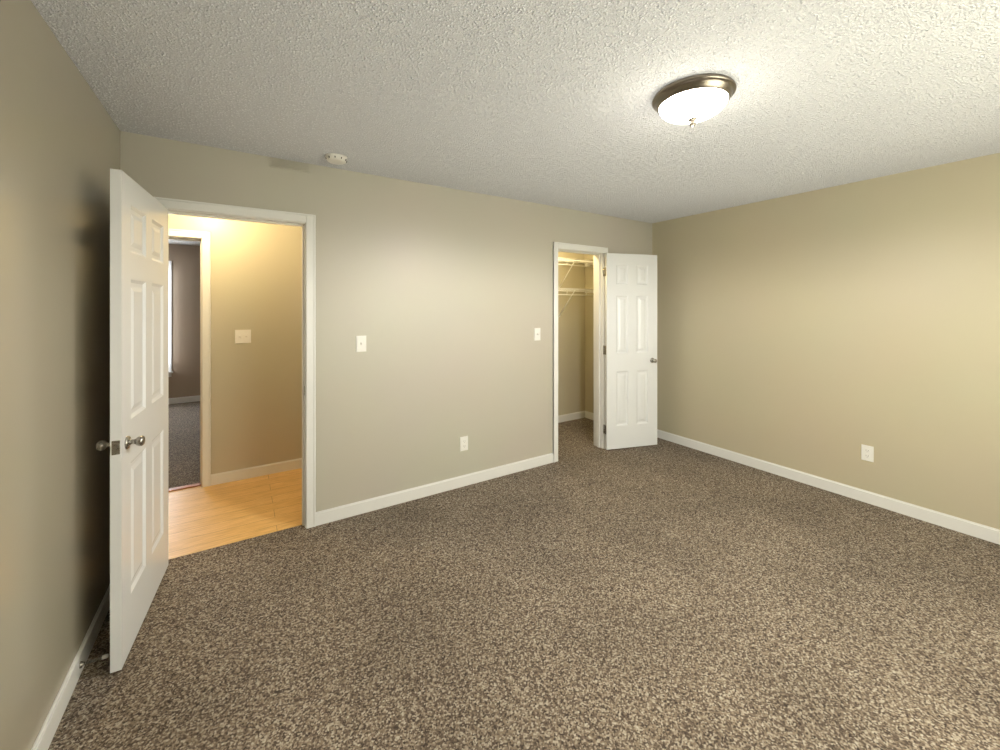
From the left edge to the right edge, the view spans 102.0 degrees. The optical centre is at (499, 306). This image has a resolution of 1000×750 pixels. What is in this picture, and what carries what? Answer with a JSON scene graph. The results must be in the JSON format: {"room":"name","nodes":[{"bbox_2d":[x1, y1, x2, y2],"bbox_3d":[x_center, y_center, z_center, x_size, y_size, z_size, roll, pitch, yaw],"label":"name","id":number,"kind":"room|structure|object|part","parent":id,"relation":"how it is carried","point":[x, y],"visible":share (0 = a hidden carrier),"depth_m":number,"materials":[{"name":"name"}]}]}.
{"room":"empty bedroom","nodes":[
{"label":"empty bedroom","id":0,"kind":"room"},
{"bbox_2d":[0,0,119,749],"bbox_3d":[-1.093,0.258,0.566,0.120,2.440,4.070,0,0,-33],"label":"wall","id":1,"kind":"structure","parent":0,"point":[59,144],"depth_m":1.39,"materials":[{"name":"paint"}]},
{"bbox_2d":[79,654,108,668],"bbox_3d":[-1.645,1.433,1.643,0.083,0.024,0.024,0,0,-33],"label":"door stop","id":2,"kind":"object","parent":1,"relation":"attached to","point":[82,663],"visible":1,"depth_m":1.64,"materials":[{"name":"grey metal"}]},
{"bbox_2d":[168,401,199,488],"bbox_3d":[-4.175,1.538,4.571,4.200,0.120,3.840,0,0,-33],"label":"floor","id":3,"kind":"structure","parent":0,"point":[183,444],"depth_m":4.35,"materials":[{"name":"grey carpet"}]},
{"bbox_2d":[168,244,199,397],"bbox_3d":[-5.177,0.258,6.138,4.440,2.440,0.120,0,0,-33],"label":"wall","id":4,"kind":"structure","parent":0,"point":[184,380],"depth_m":6.23,"materials":[{"name":"paint"}]},
{"bbox_2d":[168,261,172,376],"bbox_3d":[-5.553,0.180,5.844,1.310,1.765,0.130,0,0,-33],"label":"room window","id":5,"kind":"structure","parent":4,"relation":"in","point":[169,319],"depth_m":6.15,"materials":[{"name":"white"}]},
{"bbox_2d":[168,468,301,559],"bbox_3d":[-1.739,1.538,3.173,4.000,0.120,1.140,0,0,-33],"label":"floor","id":6,"kind":"structure","parent":0,"point":[200,518],"depth_m":2.93,"materials":[{"name":"brown wood"}]},
{"bbox_2d":[168,483,200,491],"bbox_3d":[-2.804,1.474,3.168,0.760,0.008,0.060,0,0,-33],"label":"trim","id":7,"kind":"structure","parent":6,"relation":"on","point":[184,487],"depth_m":3.30,"materials":[{"name":"brown wood"}]},
{"bbox_2d":[168,214,301,473],"bbox_3d":[-2.096,0.258,3.621,4.120,2.440,0.120,0,0,-33],"label":"wall","id":8,"kind":"structure","parent":0,"point":[256,382],"depth_m":3.50,"materials":[{"name":"paint"}]},
{"bbox_2d":[235,330,250,342],"bbox_3d":[-2.201,0.253,3.469,0.116,0.115,0.022,0,0,-33],"label":"light switch","id":9,"kind":"object","parent":8,"relation":"attached to","point":[242,336],"visible":1,"depth_m":3.47,"materials":[{"name":"white plastic"}]},
{"bbox_2d":[120,131,651,511],"bbox_3d":[-0.699,0.258,3.161,5.740,2.440,0.120,0,0,-33],"label":"wall","id":10,"kind":"structure","parent":0,"point":[440,298],"depth_m":3.11,"materials":[{"name":"paint"}]},
{"bbox_2d":[96,169,167,672],"bbox_3d":[-1.723,0.456,1.961,0.151,2.020,0.770,0,0,-28],"label":"door","id":11,"kind":"structure","parent":10,"relation":"in","point":[137,444],"depth_m":1.80,"materials":[{"name":"white wood"}]},
{"bbox_3d":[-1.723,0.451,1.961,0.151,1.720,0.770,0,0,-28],"label":"knob","id":12,"kind":"part","parent":11,"relation":"part of","materials":[{"name":"grey metal"}]},
{"bbox_2d":[154,197,315,528],"bbox_3d":[-1.655,0.429,2.550,0.883,2.095,0.157,0,0,-33],"label":"door frame","id":13,"kind":"structure","parent":10,"relation":"attached to","point":[306,223],"depth_m":2.72,"materials":[{"name":"white wood"}]},
{"bbox_2d":[270,158,310,172],"bbox_3d":[-1.371,-0.928,2.653,0.240,0.056,0.012,0,0,-33],"label":"air vent","id":14,"kind":"object","parent":10,"relation":"in","point":[289,165],"visible":1,"depth_m":2.65,"materials":[{"name":"metal"}]},
{"bbox_2d":[356,336,365,351],"bbox_3d":[-0.989,0.263,2.891,0.070,0.115,0.022,0,0,-33],"label":"light switch","id":15,"kind":"object","parent":10,"relation":"attached to","point":[360,343],"visible":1,"depth_m":2.89,"materials":[{"name":"white plastic"}]},
{"bbox_2d":[460,436,467,450],"bbox_3d":[-0.296,1.128,3.342,0.070,0.115,0.010,0,0,-33],"label":"outlet","id":16,"kind":"object","parent":10,"relation":"attached to","point":[464,443],"visible":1,"depth_m":3.34,"materials":[{"name":"white plastic"}]},
{"bbox_2d":[534,328,539,340],"bbox_3d":[0.351,0.253,3.748,0.070,0.115,0.022,0,0,-33],"label":"light switch","id":17,"kind":"object","parent":10,"relation":"attached to","point":[536,334],"visible":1,"depth_m":3.74,"materials":[{"name":"white plastic"}]},
{"bbox_2d":[553,242,607,462],"bbox_3d":[0.780,0.429,4.107,0.733,2.095,0.157,0,0,-33],"label":"door frame","id":18,"kind":"structure","parent":10,"relation":"attached to","point":[598,252],"depth_m":4.22,"materials":[{"name":"white wood"}]},
{"bbox_2d":[603,253,656,449],"bbox_3d":[1.381,0.456,4.251,0.620,2.020,0.151,0,0,-16],"label":"closet door","id":19,"kind":"structure","parent":10,"relation":"in","point":[630,349],"depth_m":4.23,"materials":[{"name":"white wood"}]},
{"bbox_2d":[31,0,999,245],"bbox_3d":[-1.499,-1.022,3.225,7.260,0.120,8.990,0,0,-33],"label":"ceiling","id":20,"kind":"structure","parent":0,"point":[547,102],"depth_m":1.77,"materials":[{"name":"white paint"}]},
{"bbox_2d":[325,153,346,164],"bbox_3d":[-1.048,-0.944,2.594,0.133,0.037,0.132,0,0,-33],"label":"smoke detector","id":21,"kind":"object","parent":20,"relation":"attached to","point":[336,158],"visible":0.98,"depth_m":2.56,"materials":[{"name":"white plastic"}]},
{"bbox_2d":[652,73,735,127],"bbox_3d":[0.868,-0.885,1.825,0.342,0.153,0.342,0,0,-33],"label":"ceiling light","id":22,"kind":"object","parent":20,"relation":"attached to","point":[692,100],"visible":1,"depth_m":1.73,"materials":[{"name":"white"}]},
{"bbox_2d":[48,418,999,749],"bbox_3d":[0.607,1.538,2.233,4.780,0.120,5.050,0,0,-33],"label":"floor","id":23,"kind":"structure","parent":0,"point":[582,592],"depth_m":1.87,"materials":[{"name":"brown carpet"}]},
{"bbox_2d":[558,252,584,415],"bbox_3d":[0.458,0.258,5.064,1.740,2.440,0.120,0,0,-33],"label":"wall","id":24,"kind":"structure","parent":0,"point":[571,358],"depth_m":5.28,"materials":[{"name":"paint"}]},
{"bbox_2d":[558,257,593,316],"bbox_3d":[0.573,-0.230,4.885,1.540,0.716,0.306,0,0,-33],"label":"wire shelf","id":25,"kind":"object","parent":24,"relation":"attached to","point":[588,263],"visible":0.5,"depth_m":5.02,"materials":[{"name":"white metal"}]},
{"bbox_2d":[585,153,999,529],"bbox_3d":[2.528,0.258,3.461,0.220,2.440,5.050,0,0,-33],"label":"wall","id":26,"kind":"structure","parent":0,"point":[825,333],"depth_m":3.14,"materials":[{"name":"paint"}]},
{"bbox_2d":[31,395,999,749],"bbox_3d":[-1.550,1.433,3.193,7.140,0.090,8.750,0,0,-33],"label":"baseboard","id":27,"kind":"structure","parent":26,"relation":"attached to","point":[43,741],"depth_m":3.07,"materials":[{"name":"white wood"}]},
{"bbox_2d":[861,444,873,461],"bbox_3d":[2.771,1.103,3.053,0.010,0.115,0.070,0,0,-33],"label":"outlet","id":28,"kind":"object","parent":26,"relation":"attached to","point":[867,452],"visible":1,"depth_m":3.05,"materials":[{"name":"white plastic"}]}
]}

